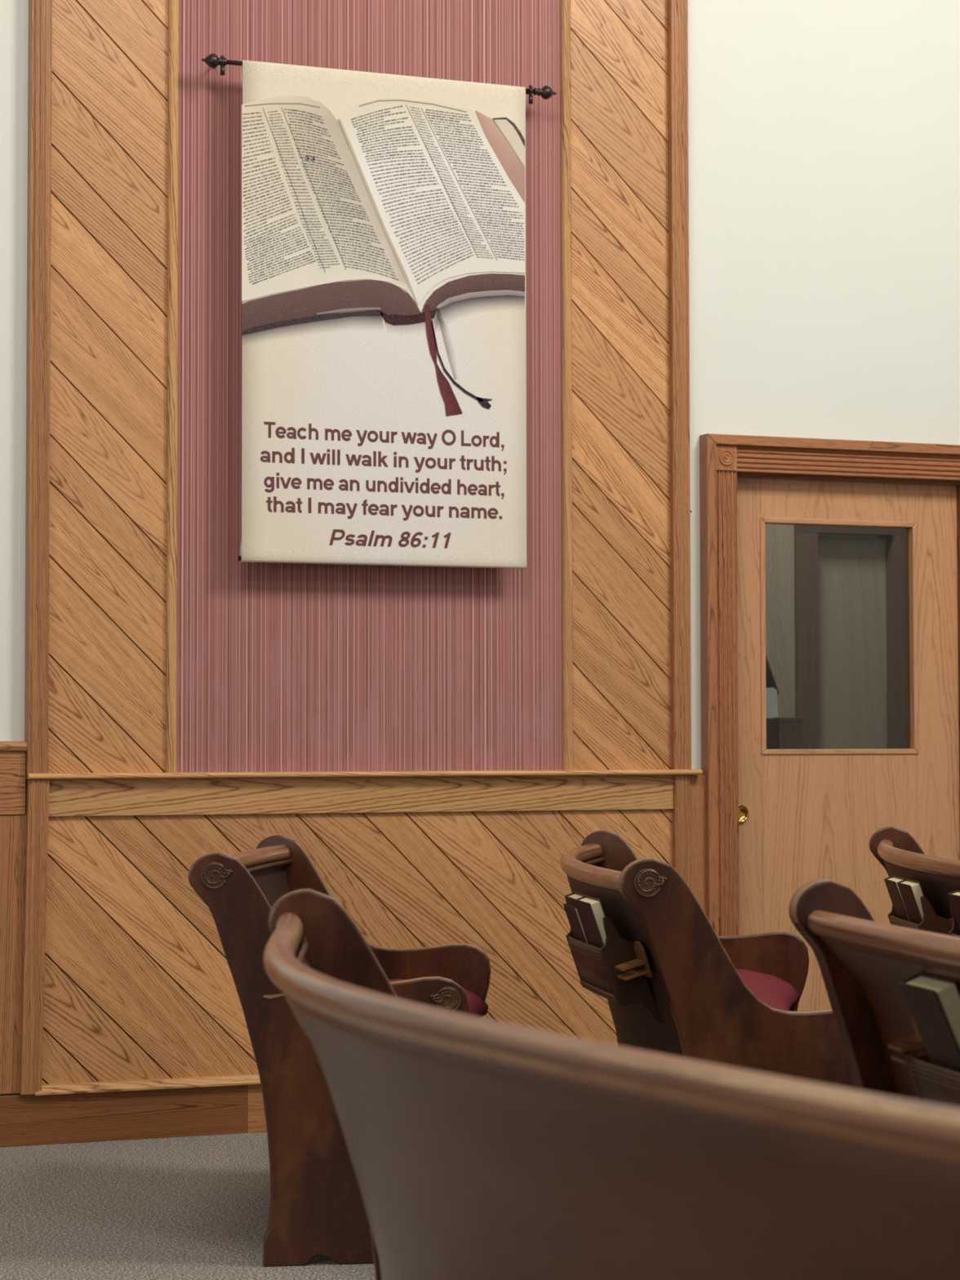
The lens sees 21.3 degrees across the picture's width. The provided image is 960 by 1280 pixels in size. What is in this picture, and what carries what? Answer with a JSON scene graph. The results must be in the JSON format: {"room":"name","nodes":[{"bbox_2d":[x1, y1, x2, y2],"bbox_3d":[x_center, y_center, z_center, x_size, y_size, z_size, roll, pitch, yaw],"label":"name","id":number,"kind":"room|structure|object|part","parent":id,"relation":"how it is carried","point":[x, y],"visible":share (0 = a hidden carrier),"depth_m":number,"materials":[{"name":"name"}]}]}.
{"room":"church","nodes":[
{"label":"church","id":0,"kind":"room"},
{"bbox_2d":[0,1132,375,1279],"bbox_3d":[0.858,1.435,6.154,18.000,0.100,17.000,1,-2,-21],"label":"floor","id":1,"kind":"structure","parent":0,"point":[186,1207],"depth_m":6.18,"materials":[{"name":"carpet"}]},
{"bbox_2d":[187,834,491,1266],"bbox_3d":[-0.308,0.934,6.087,0.616,0.900,1.110,0,-2,3],"label":"pew","id":2,"kind":"object","parent":1,"relation":"on","point":[317,1207],"visible":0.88,"depth_m":5.58,"materials":[{"name":"brown wood"}]},
{"bbox_3d":[-0.566,0.532,6.119,0.077,0.042,1.065,0,-2,4],"label":"rail","id":3,"kind":"part","parent":2,"relation":"part of","materials":[{"name":"brown wood"}]},
{"bbox_3d":[-0.498,0.919,6.101,0.189,0.751,1.062,0,-2,3],"label":"panel","id":4,"kind":"part","parent":2,"relation":"part of","materials":[{"name":"brown wood"}]},
{"bbox_3d":[-0.541,0.554,6.120,0.046,0.012,1.055,0,-2,4],"label":"bead moulding","id":5,"kind":"part","parent":2,"relation":"part of","materials":[{"name":"brown wood"}]},
{"bbox_3d":[-0.278,0.955,6.602,0.615,0.899,0.036,0,-2,7],"label":"panel","id":6,"kind":"part","parent":2,"relation":"part of","materials":[{"name":"brown wood"}]},
{"bbox_2d":[388,978,488,1017],"bbox_3d":[-0.228,0.902,6.094,0.437,0.099,1.023,0,-2,4],"label":"seat cushion","id":7,"kind":"object","parent":2,"relation":"on","point":[476,990],"depth_m":6.55,"materials":[{"name":"red fabric"}]},
{"bbox_2d":[263,888,959,1279],"bbox_3d":[0.425,0.799,2.737,0.973,0.900,3.252,1,-3,-25],"label":"pew","id":8,"kind":"object","parent":1,"relation":"on","point":[479,1148],"visible":1,"depth_m":2.42,"materials":[{"name":"brown wood"}]},
{"bbox_3d":[0.186,0.426,2.653,0.383,0.012,3.170,1,-2,-24],"label":"bead moulding","id":9,"kind":"part","parent":8,"relation":"part of","materials":[{"name":"brown wood"}]},
{"bbox_3d":[-0.037,0.858,4.180,0.615,0.899,0.036,0,-2,-5],"label":"panel","id":10,"kind":"part","parent":8,"relation":"part of","materials":[{"name":"brown wood"}]},
{"bbox_3d":[0.164,0.403,2.645,0.414,0.042,3.195,1,-2,-24],"label":"rail","id":11,"kind":"part","parent":8,"relation":"part of","materials":[{"name":"brown wood"}]},
{"bbox_2d":[560,829,855,1089],"bbox_3d":[0.543,0.933,6.107,0.702,0.900,1.762,0,-2,0],"label":"pew","id":12,"kind":"object","parent":1,"relation":"on","point":[671,985],"visible":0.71,"depth_m":5.29,"materials":[{"name":"brown wood"}]},
{"bbox_2d":[564,892,585,906],"bbox_3d":[0.243,0.664,5.675,0.088,0.202,0.140,0,-2,-8],"label":"hymnal","id":13,"kind":"object","parent":12,"relation":"in","point":[571,898],"visible":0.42,"depth_m":5.69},
{"bbox_2d":[563,903,589,943],"bbox_3d":[0.228,0.674,5.672,0.064,0.171,0.135,0,-2,-8],"label":"booklet","id":14,"kind":"object","parent":12,"relation":"in","point":[572,913],"visible":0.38,"depth_m":5.64,"materials":[{"name":"red paper"}]},
{"bbox_2d":[575,895,605,947],"bbox_3d":[0.263,0.656,5.506,0.088,0.202,0.140,0,-2,-10],"label":"hymnal","id":15,"kind":"object","parent":12,"relation":"on","point":[591,910],"visible":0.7,"depth_m":5.47,"materials":[{"name":"paper"}]},
{"bbox_3d":[0.271,0.542,6.123,0.150,0.042,1.719,0,-2,-1],"label":"rail","id":16,"kind":"part","parent":12,"relation":"part of","materials":[{"name":"brown wood"}]},
{"bbox_3d":[0.295,0.564,6.121,0.119,0.012,1.707,0,-2,-1],"label":"bead moulding","id":17,"kind":"part","parent":12,"relation":"part of","materials":[{"name":"brown wood"}]},
{"bbox_3d":[0.344,0.923,6.108,0.270,0.740,1.715,0,-2,-1],"label":"panel","id":18,"kind":"part","parent":12,"relation":"part of","materials":[{"name":"brown wood"}]},
{"bbox_3d":[0.582,0.966,6.920,0.615,0.899,0.036,0,-2,9],"label":"panel","id":19,"kind":"part","parent":12,"relation":"part of","materials":[{"name":"brown wood"}]},
{"bbox_2d":[736,968,799,1011],"bbox_3d":[0.618,0.902,6.110,0.512,0.099,1.670,0,-2,-1],"label":"seat cushion","id":20,"kind":"object","parent":12,"relation":"on","point":[778,988],"depth_m":6.73,"materials":[{"name":"red fabric"}]},
{"bbox_2d":[788,879,959,1108],"bbox_3d":[1.105,0.830,3.533,0.693,0.900,2.054,1,-2,-16],"label":"pew","id":21,"kind":"object","parent":1,"relation":"on","point":[863,961],"visible":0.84,"depth_m":4.33,"materials":[{"name":"brown wood"}]},
{"bbox_3d":[0.833,0.869,4.493,0.615,0.899,0.036,1,-2,-18],"label":"panel","id":22,"kind":"part","parent":21,"relation":"part of","materials":[{"name":"brown wood"}]},
{"bbox_3d":[0.823,0.449,3.462,0.105,0.042,1.993,1,-2,-16],"label":"rail","id":23,"kind":"part","parent":21,"relation":"part of","materials":[{"name":"brown wood"}]},
{"bbox_3d":[0.919,0.825,3.478,0.283,0.726,1.997,1,-2,-16],"label":"panel","id":24,"kind":"part","parent":21,"relation":"part of","materials":[{"name":"brown wood"}]},
{"bbox_2d":[898,972,959,1071],"bbox_3d":[0.729,0.636,3.909,0.131,0.242,0.140,0,-2,-12],"label":"hymnal","id":25,"kind":"object","parent":21,"relation":"on","point":[933,1002],"visible":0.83,"depth_m":3.88,"materials":[{"name":"brown paper"}]},
{"bbox_2d":[868,826,959,937],"bbox_3d":[1.370,0.940,6.316,0.684,0.900,1.828,0,-2,0],"label":"pew","id":26,"kind":"object","parent":1,"relation":"on","point":[895,848],"visible":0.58,"depth_m":6.21,"materials":[{"name":"brown wood"}]},
{"bbox_2d":[884,875,909,921],"bbox_3d":[1.062,0.690,6.351,0.088,0.202,0.140,0,-2,-2],"label":"hymnal","id":27,"kind":"object","parent":26,"relation":"on","point":[891,882],"visible":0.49,"depth_m":6.34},
{"bbox_3d":[1.408,0.975,7.185,0.615,0.899,0.036,0,-2,5],"label":"panel","id":28,"kind":"part","parent":26,"relation":"part of","materials":[{"name":"brown wood"}]},
{"bbox_2d":[897,879,924,924],"bbox_3d":[1.069,0.684,6.190,0.088,0.202,0.140,0,-2,-4],"label":"hymnal","id":29,"kind":"object","parent":26,"relation":"on","point":[911,891],"visible":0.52,"depth_m":6.16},
{"bbox_3d":[1.115,0.549,6.335,0.118,0.042,1.783,0,-2,0],"label":"rail","id":30,"kind":"part","parent":26,"relation":"part of","materials":[{"name":"brown wood"}]},
{"bbox_3d":[1.190,0.931,6.321,0.243,0.740,1.780,0,-2,0],"label":"panel","id":31,"kind":"part","parent":26,"relation":"part of","materials":[{"name":"brown wood"}]},
{"bbox_2d":[947,889,959,930],"bbox_3d":[1.111,0.665,5.724,0.088,0.202,0.140,0,-2,-6],"label":"hymnal","id":32,"kind":"object","parent":26,"relation":"on","point":[954,896],"visible":1,"depth_m":5.77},
{"bbox_3d":[1.000,1.036,9.397,0.550,0.955,0.410,1,-2,-21],"label":"cabinet","id":33,"kind":"object","parent":1,"relation":"on","visible":0},
{"bbox_2d":[766,718,777,749],"bbox_3d":[1.036,0.424,9.420,0.089,0.268,0.100,1,-2,-21],"label":"tray","id":34,"kind":"object","parent":33,"relation":"on","point":[771,723],"visible":0.13,"depth_m":9.38,"materials":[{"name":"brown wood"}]},
{"bbox_2d":[765,687,777,718],"bbox_3d":[1.054,0.232,9.422,0.099,0.114,0.006,1,-2,-21],"label":"card","id":35,"kind":"object","parent":34,"relation":"on","point":[771,704],"visible":0.59,"depth_m":9.43,"materials":[{"name":"white paper"}]},
{"bbox_2d":[765,654,779,693],"bbox_3d":[1.032,0.293,9.563,0.176,0.542,0.176,1,-2,-21],"label":"table lamp","id":36,"kind":"object","parent":33,"relation":"on","point":[770,681],"visible":0.07,"depth_m":9.53,"materials":[{"name":"black metal"}]},
{"bbox_2d":[773,717,803,749],"bbox_3d":[1.125,0.423,9.459,0.102,0.273,0.116,1,-2,-21],"label":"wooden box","id":37,"kind":"object","parent":33,"relation":"on","point":[789,729],"visible":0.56,"depth_m":9.41,"materials":[{"name":"brown wood"}]},
{"bbox_3d":[1.124,0.294,9.464,0.102,0.015,0.116,1,-2,-21],"label":"lid","id":38,"kind":"part","parent":37,"relation":"part of","materials":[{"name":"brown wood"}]},
{"bbox_2d":[0,0,959,1094],"bbox_3d":[0.194,-1.343,8.005,18.000,5.600,0.120,1,-2,-21],"label":"wall","id":39,"kind":"structure","parent":0,"point":[824,135],"depth_m":8.26,"materials":[{"name":"white paint"}]},
{"bbox_2d":[0,751,25,814],"bbox_3d":[-4.746,0.360,5.982,7.372,0.180,0.030,1,-2,-21],"label":"trim","id":40,"kind":"structure","parent":39,"relation":"attached to","point":[12,763],"depth_m":7.26,"materials":[{"name":"brown wood"}]},
{"bbox_2d":[0,814,26,1093],"bbox_3d":[-2.219,0.879,6.923,1.980,0.786,0.025,1,-2,-21],"label":"wall panel","id":41,"kind":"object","parent":39,"relation":"attached to","point":[12,827],"depth_m":7.25,"materials":[{"name":"brown wood"}]},
{"bbox_2d":[0,741,26,751],"bbox_3d":[-4.742,0.256,5.980,7.374,0.028,0.044,1,-2,-21],"label":"trim","id":42,"kind":"structure","parent":39,"relation":"attached to","point":[4,745],"depth_m":7.25,"materials":[{"name":"brown wood"}]},
{"bbox_2d":[18,779,49,1094],"bbox_3d":[-1.271,0.842,7.273,0.077,0.889,0.064,1,-2,-21],"label":"trim","id":43,"kind":"structure","parent":39,"relation":"attached to","point":[37,791],"depth_m":7.25,"materials":[{"name":"brown wood"}]},
{"bbox_2d":[24,0,52,773],"bbox_3d":[-1.270,-1.241,7.360,0.060,3.250,0.061,1,-2,-21],"label":"trim","id":44,"kind":"structure","parent":39,"relation":"attached to","point":[40,11],"depth_m":7.32,"materials":[{"name":"brown wood"}]},
{"bbox_2d":[48,0,168,773],"bbox_3d":[-1.081,-1.235,7.442,0.360,3.255,0.019,1,-2,-21],"label":"wall panel","id":45,"kind":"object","parent":39,"relation":"attached to","point":[108,558],"depth_m":7.41,"materials":[{"name":"brown wood"}]},
{"bbox_2d":[0,1084,247,1146],"bbox_3d":[-4.437,1.318,6.058,8.026,0.143,0.035,1,-2,-21],"label":"baseboard","id":46,"kind":"structure","parent":39,"relation":"attached to","point":[25,1120],"depth_m":7.33,"materials":[{"name":"brown wood"}]},
{"bbox_2d":[34,1074,260,1095],"bbox_3d":[-0.331,1.288,7.606,2.002,0.027,0.055,1,-2,-21],"label":"trim","id":47,"kind":"structure","parent":39,"relation":"attached to","point":[243,1079],"depth_m":7.35,"materials":[{"name":"brown wood"}]},
{"bbox_2d":[164,0,178,772],"bbox_3d":[-0.902,-1.233,7.499,0.030,3.255,0.041,1,-2,-21],"label":"trim","id":48,"kind":"structure","parent":39,"relation":"attached to","point":[171,388],"depth_m":7.46,"materials":[{"name":"brown wood"}]},
{"bbox_2d":[247,1084,266,1133],"bbox_3d":[-0.041,1.377,7.723,1.375,0.143,0.034,1,-2,-21],"label":"trim","id":49,"kind":"structure","parent":39,"relation":"attached to","point":[256,1122],"depth_m":7.47,"materials":[{"name":"brown wood"}]},
{"bbox_2d":[41,808,672,1084],"bbox_3d":[-0.334,0.901,7.639,2.010,0.790,0.019,1,-2,-21],"label":"wall panel","id":50,"kind":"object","parent":39,"relation":"attached to","point":[139,983],"depth_m":7.49,"materials":[{"name":"brown wood"}]},
{"bbox_2d":[48,774,673,816],"bbox_3d":[-0.319,0.463,7.657,1.966,0.107,0.032,1,-2,-21],"label":"trim","id":51,"kind":"structure","parent":39,"relation":"attached to","point":[294,795],"depth_m":7.62,"materials":[{"name":"brown wood"}]},
{"bbox_2d":[25,768,702,779],"bbox_3d":[-0.303,0.401,7.647,2.113,0.017,0.065,1,-2,-21],"label":"trim","id":52,"kind":"structure","parent":39,"relation":"attached to","point":[691,771],"depth_m":7.59,"materials":[{"name":"brown wood"}]},
{"bbox_2d":[176,0,562,772],"bbox_3d":[-0.321,-1.223,7.728,1.245,3.260,0.020,1,-2,-21],"label":"wall panel","id":53,"kind":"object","parent":39,"relation":"attached to","point":[282,667],"depth_m":7.66,"materials":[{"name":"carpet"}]},
{"bbox_2d":[201,53,556,568],"bbox_3d":[-0.299,-0.964,7.657,1.120,1.488,0.109,1,-2,-21],"label":"banner","id":54,"kind":"object","parent":39,"relation":"attached to","point":[384,353],"visible":1,"depth_m":7.61,"materials":[{"name":"fabric"}]},
{"bbox_3d":[-0.282,-1.686,7.657,1.005,0.014,0.013,1,-2,-21],"label":"rod","id":55,"kind":"part","parent":54,"relation":"part of","materials":[{"name":"brown metal"}]},
{"bbox_2d":[241,95,524,415],"bbox_3d":[-0.280,-1.151,7.624,0.893,0.952,0.001,1,-2,-21],"label":"picture","id":56,"kind":"object","parent":54,"relation":"attached to","point":[383,237],"depth_m":7.62},
{"bbox_2d":[560,0,573,769],"bbox_3d":[0.266,-1.218,7.941,0.031,3.255,0.041,1,-2,-21],"label":"trim","id":57,"kind":"structure","parent":39,"relation":"attached to","point":[566,130],"depth_m":7.91,"materials":[{"name":"brown wood"}]},
{"bbox_2d":[570,0,671,769],"bbox_3d":[0.436,-1.215,8.017,0.355,3.255,0.019,1,-2,-21],"label":"wall panel","id":58,"kind":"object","parent":39,"relation":"attached to","point":[620,329],"depth_m":7.99,"materials":[{"name":"brown wood"}]},
{"bbox_2d":[666,0,691,769],"bbox_3d":[0.623,-1.215,8.077,0.058,3.250,0.061,1,-2,-21],"label":"trim","id":59,"kind":"structure","parent":39,"relation":"attached to","point":[677,29],"depth_m":8.03,"materials":[{"name":"brown wood"}]},
{"bbox_2d":[671,774,689,887],"bbox_3d":[0.625,0.941,7.992,0.050,1.035,0.058,1,-2,-21],"label":"trim","id":60,"kind":"structure","parent":39,"relation":"attached to","point":[680,822],"depth_m":7.98,"materials":[{"name":"brown wood"}]},
{"bbox_2d":[688,774,706,915],"bbox_3d":[0.675,0.942,8.017,0.060,1.035,0.037,1,-2,-21],"label":"trim","id":61,"kind":"structure","parent":39,"relation":"attached to","point":[697,782],"depth_m":8.01,"materials":[{"name":"brown wood"}]},
{"bbox_2d":[715,444,737,471],"bbox_3d":[0.771,-0.576,8.107,0.077,0.081,0.054,1,-2,-21],"label":"trim","id":62,"kind":"structure","parent":39,"relation":"attached to","point":[726,455],"depth_m":8.09,"materials":[{"name":"brown wood"}]},
{"bbox_2d":[716,470,739,936],"bbox_3d":[0.772,0.462,8.072,0.077,1.997,0.049,1,-2,-21],"label":"trim","id":63,"kind":"structure","parent":39,"relation":"attached to","point":[726,481],"depth_m":8.06,"materials":[{"name":"brown wood"}]},
{"bbox_2d":[699,433,959,935],"bbox_3d":[1.243,0.411,8.239,1.148,2.110,0.055,1,-2,-21],"label":"trim","id":64,"kind":"structure","parent":39,"relation":"attached to","point":[708,442],"depth_m":8.05,"materials":[{"name":"brown wood"}]},
{"bbox_2d":[737,477,959,1011],"bbox_3d":[1.183,0.468,8.293,0.836,1.982,0.055,1,-2,-21],"label":"door","id":65,"kind":"structure","parent":39,"relation":"in","point":[806,815],"depth_m":8.28,"materials":[{"name":"brown wood"}]},
{"bbox_3d":[0.827,0.552,8.132,0.059,0.059,0.011,1,-2,-21],"label":"flush pull","id":66,"kind":"part","parent":65,"relation":"part of","materials":[{"name":"gold metal"}]},
{"bbox_2d":[737,445,959,481],"bbox_3d":[1.271,-0.569,8.303,0.994,0.080,0.049,1,-2,-21],"label":"trim","id":67,"kind":"structure","parent":39,"relation":"attached to","point":[754,460],"depth_m":8.25,"materials":[{"name":"brown wood"}]},
{"bbox_2d":[737,472,959,816],"bbox_3d":[1.201,0.454,8.306,0.898,2.030,0.135,1,-2,-21],"label":"trim","id":68,"kind":"structure","parent":39,"relation":"attached to","point":[751,475],"depth_m":8.38,"materials":[{"name":"brown wood"}]},
{"bbox_2d":[764,524,795,717],"bbox_3d":[1.628,-1.243,10.568,7.500,5.600,0.100,1,-2,-21],"label":"wall","id":69,"kind":"structure","parent":0,"point":[779,538],"depth_m":10.31,"materials":[{"name":"grey paint"}]},
{"bbox_2d":[794,524,907,749],"bbox_3d":[1.491,0.484,10.446,0.504,2.140,0.140,1,-2,-21],"label":"door","id":70,"kind":"structure","parent":69,"relation":"in","point":[850,582],"depth_m":10.47,"materials":[{"name":"brown wood"}]}
]}

